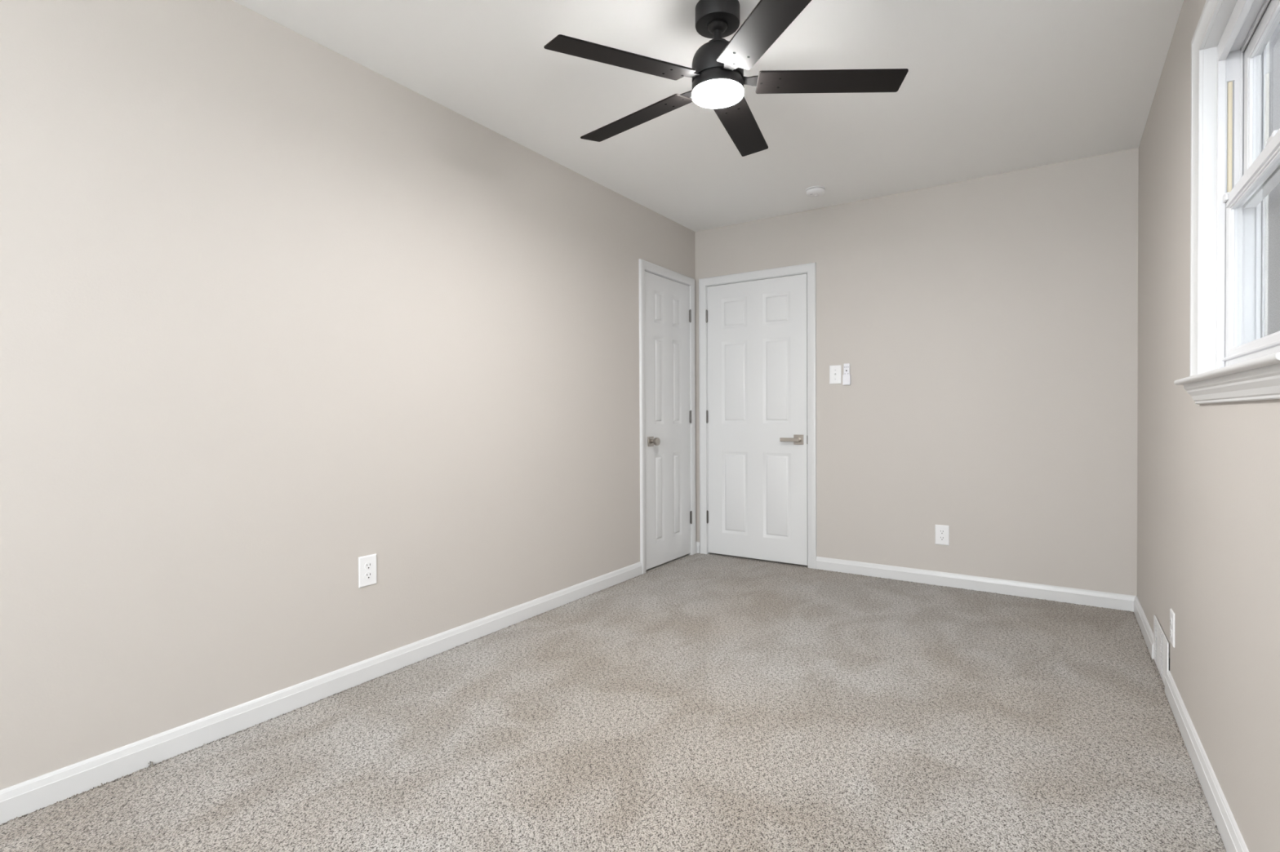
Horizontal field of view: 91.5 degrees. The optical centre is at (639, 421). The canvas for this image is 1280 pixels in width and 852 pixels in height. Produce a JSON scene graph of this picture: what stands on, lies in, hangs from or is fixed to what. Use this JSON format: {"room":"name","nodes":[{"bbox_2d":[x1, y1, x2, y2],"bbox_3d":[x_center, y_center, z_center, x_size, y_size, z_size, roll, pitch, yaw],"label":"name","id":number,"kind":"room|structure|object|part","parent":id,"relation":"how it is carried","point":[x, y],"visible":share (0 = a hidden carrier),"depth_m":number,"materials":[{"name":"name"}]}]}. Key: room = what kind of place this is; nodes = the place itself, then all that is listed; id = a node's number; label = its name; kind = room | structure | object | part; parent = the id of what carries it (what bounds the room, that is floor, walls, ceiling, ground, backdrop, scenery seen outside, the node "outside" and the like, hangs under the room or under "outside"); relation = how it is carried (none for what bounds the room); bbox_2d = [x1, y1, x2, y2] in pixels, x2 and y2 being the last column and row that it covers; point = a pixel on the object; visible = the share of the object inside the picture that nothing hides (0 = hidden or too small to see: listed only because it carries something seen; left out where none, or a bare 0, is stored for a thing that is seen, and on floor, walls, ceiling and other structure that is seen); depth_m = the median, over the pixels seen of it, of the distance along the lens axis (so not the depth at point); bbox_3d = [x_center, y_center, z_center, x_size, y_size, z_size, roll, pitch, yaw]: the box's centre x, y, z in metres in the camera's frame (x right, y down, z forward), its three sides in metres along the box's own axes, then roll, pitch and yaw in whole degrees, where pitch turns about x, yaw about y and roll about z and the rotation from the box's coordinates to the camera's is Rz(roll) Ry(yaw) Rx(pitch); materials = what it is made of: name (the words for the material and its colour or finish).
{"room":"empty bedroom","nodes":[
{"label":"empty bedroom","id":0,"kind":"room"},
{"bbox_2d":[0,0,696,790],"bbox_3d":[-1.277,-0.186,2.343,0.160,2.440,6.202,0,1,34],"label":"wall","id":1,"kind":"structure","parent":0,"point":[277,313],"depth_m":2.16,"materials":[{"name":"paint"}]},
{"bbox_2d":[0,543,697,825],"bbox_3d":[-1.199,0.992,2.307,0.014,0.084,5.882,0,1,34],"label":"baseboard","id":2,"kind":"structure","parent":1,"relation":"attached to","point":[28,797],"depth_m":2.12,"materials":[{"name":"white paint"}]},
{"bbox_2d":[358,553,377,587],"bbox_3d":[-1.083,0.594,2.485,0.008,0.121,0.077,0,1,34],"label":"electrical outlet","id":3,"kind":"object","parent":1,"relation":"attached to","point":[367,576],"visible":1,"depth_m":2.48,"materials":[{"name":"white plastic"}]},
{"bbox_2d":[364,562,372,569],"bbox_3d":[-1.082,0.575,2.483,0.003,0.029,0.033,0,1,34],"label":"receptacle","id":4,"kind":"object","parent":3,"relation":"attached to","point":[367,566],"depth_m":2.48,"materials":[{"name":"grey plastic"}]},
{"bbox_2d":[364,572,372,579],"bbox_3d":[-1.082,0.614,2.484,0.003,0.029,0.033,0,1,34],"label":"receptacle","id":5,"kind":"object","parent":3,"relation":"attached to","point":[368,575],"depth_m":2.48,"materials":[{"name":"grey plastic"}]},
{"bbox_2d":[638,258,696,574],"bbox_3d":[0.210,-0.034,4.409,0.114,2.077,0.740,0,1,34],"label":"door","id":6,"kind":"structure","parent":1,"relation":"in","point":[667,327],"depth_m":4.38,"materials":[{"name":"white paint"}]},
{"bbox_3d":[0.072,0.134,4.210,0.008,0.066,0.066,0,1,34],"label":"knob","id":7,"kind":"part","parent":6,"relation":"part of","materials":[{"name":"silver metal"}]},
{"bbox_3d":[0.099,0.134,4.192,0.058,0.053,0.053,0,1,34],"label":"knob","id":8,"kind":"part","parent":6,"relation":"part of","materials":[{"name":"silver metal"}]},
{"bbox_2d":[0,553,1226,851],"bbox_3d":[-0.121,1.089,1.588,2.926,0.135,6.202,0,1,34],"label":"floor","id":9,"kind":"structure","parent":0,"point":[697,702],"depth_m":2.00,"materials":[{"name":"beige carpet"}]},
{"bbox_2d":[232,0,1183,231],"bbox_3d":[-0.134,-1.464,1.561,2.926,0.120,6.202,0,1,34],"label":"ceiling","id":10,"kind":"structure","parent":0,"point":[989,87],"depth_m":2.63,"materials":[{"name":"white paint"}]},
{"bbox_2d":[543,0,908,156],"bbox_3d":[0.251,-1.254,2.157,1.178,0.316,1.194,0,1,34],"label":"ceiling fan","id":11,"kind":"object","parent":10,"relation":"hanging from","point":[717,72],"visible":1,"depth_m":2.07,"materials":[{"name":"black metal"}]},
{"bbox_3d":[-0.053,-1.124,1.933,0.482,0.064,0.115,-1,1,-32],"label":"blade","id":12,"kind":"part","parent":11,"relation":"part of","materials":[{"name":"black wood"}]},
{"bbox_3d":[-0.020,-1.149,2.372,0.482,0.040,0.115,0,1,40],"label":"blade","id":13,"kind":"part","parent":11,"relation":"part of","materials":[{"name":"black wood"}]},
{"bbox_3d":[0.156,-1.160,2.232,0.160,0.023,0.072,0,1,34],"label":"blade arm","id":14,"kind":"part","parent":11,"relation":"part of","materials":[{"name":"black metal"}]},
{"bbox_3d":[0.140,-1.150,2.052,0.155,0.030,0.071,-1,1,-32],"label":"blade arm","id":15,"kind":"part","parent":11,"relation":"part of","materials":[{"name":"black metal"}]},
{"bbox_2d":[692,79,743,108],"bbox_3d":[0.266,-1.117,2.130,0.176,0.014,0.176,0,1,34],"label":"diffuser","id":16,"kind":"object","parent":11,"relation":"attached to","point":[706,93],"depth_m":2.11,"materials":[{"name":"white glass"}]},
{"bbox_3d":[0.300,-1.150,1.986,0.071,0.028,0.155,0,1,-14],"label":"blade arm","id":17,"kind":"part","parent":11,"relation":"part of","materials":[{"name":"black metal"}]},
{"bbox_3d":[0.407,-1.163,2.476,0.115,0.026,0.482,0,1,22],"label":"blade","id":18,"kind":"part","parent":11,"relation":"part of","materials":[{"name":"black wood"}]},
{"bbox_3d":[0.412,-1.159,2.118,0.155,0.019,0.071,0,1,4],"label":"blade arm","id":19,"kind":"part","parent":11,"relation":"part of","materials":[{"name":"black metal"}]},
{"bbox_3d":[0.354,-1.122,1.766,0.115,0.060,0.482,0,1,-14],"label":"blade","id":20,"kind":"part","parent":11,"relation":"part of","materials":[{"name":"black wood"}]},
{"bbox_3d":[0.638,-1.146,2.101,0.482,0.034,0.115,0,1,4],"label":"blade","id":21,"kind":"part","parent":11,"relation":"part of","materials":[{"name":"black wood"}]},
{"bbox_2d":[805,185,825,196],"bbox_3d":[1.082,-1.415,3.846,0.116,0.038,0.116,0,1,34],"label":"smoke detector","id":22,"kind":"object","parent":10,"relation":"attached to","point":[813,191],"visible":1,"depth_m":3.81,"materials":[{"name":"white plastic"}]},
{"bbox_3d":[1.082,-1.430,3.845,0.116,0.008,0.116,0,1,34],"label":"mounting plate","id":23,"kind":"part","parent":22,"relation":"part of","materials":[{"name":"white plastic"}]},
{"bbox_2d":[694,147,1138,595],"bbox_3d":[1.597,-0.219,4.056,2.816,2.440,0.160,0,1,34],"label":"wall","id":24,"kind":"structure","parent":0,"point":[986,328],"depth_m":3.69,"materials":[{"name":"paint"}]},
{"bbox_2d":[698,262,816,568],"bbox_3d":[0.825,-0.038,4.476,0.892,2.077,0.100,0,1,34],"label":"door","id":25,"kind":"structure","parent":24,"relation":"in","point":[757,329],"depth_m":4.46,"materials":[{"name":"white paint"}]},
{"bbox_3d":[1.028,0.125,4.289,0.136,0.025,0.012,0,1,34],"label":"lever","id":26,"kind":"part","parent":25,"relation":"part of","materials":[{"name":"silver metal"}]},
{"bbox_3d":[1.092,0.124,4.295,0.068,0.068,0.008,0,1,34],"label":"handle","id":27,"kind":"part","parent":25,"relation":"part of","materials":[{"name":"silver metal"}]},
{"bbox_2d":[829,364,841,384],"bbox_3d":[1.298,-0.313,4.148,0.077,0.123,0.016,0,1,34],"label":"light switch","id":28,"kind":"object","parent":24,"relation":"attached to","point":[835,371],"visible":1,"depth_m":4.15,"materials":[{"name":"white plastic"}]},
{"bbox_2d":[842,374,850,385],"bbox_3d":[1.361,-0.292,4.104,0.047,0.100,0.020,0,1,34],"label":"remote holder","id":29,"kind":"object","parent":24,"relation":"attached to","point":[846,379],"visible":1,"depth_m":4.10,"materials":[{"name":"white plastic"}]},
{"bbox_2d":[843,363,849,375],"bbox_3d":[1.360,-0.314,4.102,0.039,0.136,0.014,0,1,34],"label":"remote control","id":30,"kind":"object","parent":29,"relation":"in","point":[846,366],"visible":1,"depth_m":4.10,"materials":[{"name":"white plastic"}]},
{"bbox_2d":[696,542,1136,612],"bbox_3d":[1.522,0.960,4.018,2.638,0.084,0.014,0,1,34],"label":"baseboard","id":31,"kind":"structure","parent":24,"relation":"attached to","point":[1043,592],"depth_m":3.67,"materials":[{"name":"white paint"}]},
{"bbox_2d":[935,524,949,546],"bbox_3d":[1.842,0.692,3.803,0.077,0.121,0.008,0,1,34],"label":"electrical outlet","id":32,"kind":"object","parent":24,"relation":"attached to","point":[942,532],"visible":1,"depth_m":3.80,"materials":[{"name":"white plastic"}]},
{"bbox_2d":[938,536,945,541],"bbox_3d":[1.841,0.712,3.802,0.033,0.029,0.003,0,1,34],"label":"receptacle","id":33,"kind":"object","parent":32,"relation":"attached to","point":[940,538],"depth_m":3.80,"materials":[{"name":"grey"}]},
{"bbox_2d":[938,529,945,534],"bbox_3d":[1.841,0.673,3.802,0.033,0.029,0.003,0,1,34],"label":"receptacle","id":34,"kind":"object","parent":32,"relation":"attached to","point":[940,531],"depth_m":3.80,"materials":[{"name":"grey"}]},
{"bbox_2d":[1137,0,1279,851],"bbox_3d":[1.036,-0.181,0.798,0.128,2.440,5.882,0,1,34],"label":"wall","id":35,"kind":"structure","parent":0,"point":[1208,475],"depth_m":1.83,"materials":[{"name":"paint"}]},
{"bbox_2d":[1153,615,1169,685],"bbox_3d":[2.095,0.920,2.492,0.029,0.185,0.390,0,1,34],"label":"air vent","id":36,"kind":"object","parent":35,"relation":"in","point":[1161,645],"visible":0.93,"depth_m":2.48,"materials":[{"name":"white plastic"}]},
{"bbox_2d":[1169,608,1174,648],"bbox_3d":[1.936,0.751,2.271,0.008,0.121,0.077,0,1,34],"label":"electrical outlet","id":37,"kind":"object","parent":35,"relation":"attached to","point":[1171,613],"visible":1,"depth_m":2.26,"materials":[{"name":"white plastic"}]},
{"bbox_2d":[1133,595,1248,851],"bbox_3d":[0.983,0.996,0.850,0.014,0.084,5.882,0,1,34],"label":"baseboard","id":38,"kind":"structure","parent":35,"relation":"attached to","point":[1233,840],"depth_m":1.78,"materials":[{"name":"white paint"}]},
{"bbox_2d":[1173,0,1279,404],"bbox_3d":[1.422,-0.595,1.418,0.188,1.098,1.072,0,1,34],"label":"window","id":39,"kind":"structure","parent":35,"relation":"in","point":[1234,332],"depth_m":1.75,"materials":[{"name":"white paint"}]},
{"bbox_3d":[1.382,-0.630,1.448,0.020,1.017,1.028,0,1,34],"label":"casing","id":40,"kind":"part","parent":39,"relation":"part of","materials":[{"name":"white paint"}]},
{"bbox_3d":[1.388,-0.114,1.448,0.098,0.016,1.072,0,1,34],"label":"sill","id":41,"kind":"part","parent":39,"relation":"part of","materials":[{"name":"white paint"}]},
{"bbox_3d":[1.452,-0.599,1.401,0.092,0.955,0.904,0,1,34],"label":"frame","id":42,"kind":"part","parent":39,"relation":"part of","materials":[{"name":"white plastic"}]},
{"bbox_3d":[1.429,-0.172,1.424,0.007,0.011,0.876,0,1,34],"label":"lift rail","id":43,"kind":"part","parent":39,"relation":"part of","materials":[{"name":"white plastic"}]},
{"bbox_3d":[1.442,-0.392,1.411,0.028,0.489,0.879,0,1,34],"label":"sash","id":44,"kind":"part","parent":39,"relation":"part of","materials":[{"name":"white plastic"}]},
{"bbox_3d":[1.470,-0.816,1.386,0.026,0.440,0.879,0,1,34],"label":"sash","id":45,"kind":"part","parent":39,"relation":"part of","materials":[{"name":"white plastic"}]},
{"bbox_3d":[1.494,-0.600,1.373,0.006,0.929,0.896,0,1,34],"label":"screen frame","id":46,"kind":"part","parent":39,"relation":"part of","materials":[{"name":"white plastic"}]}
]}

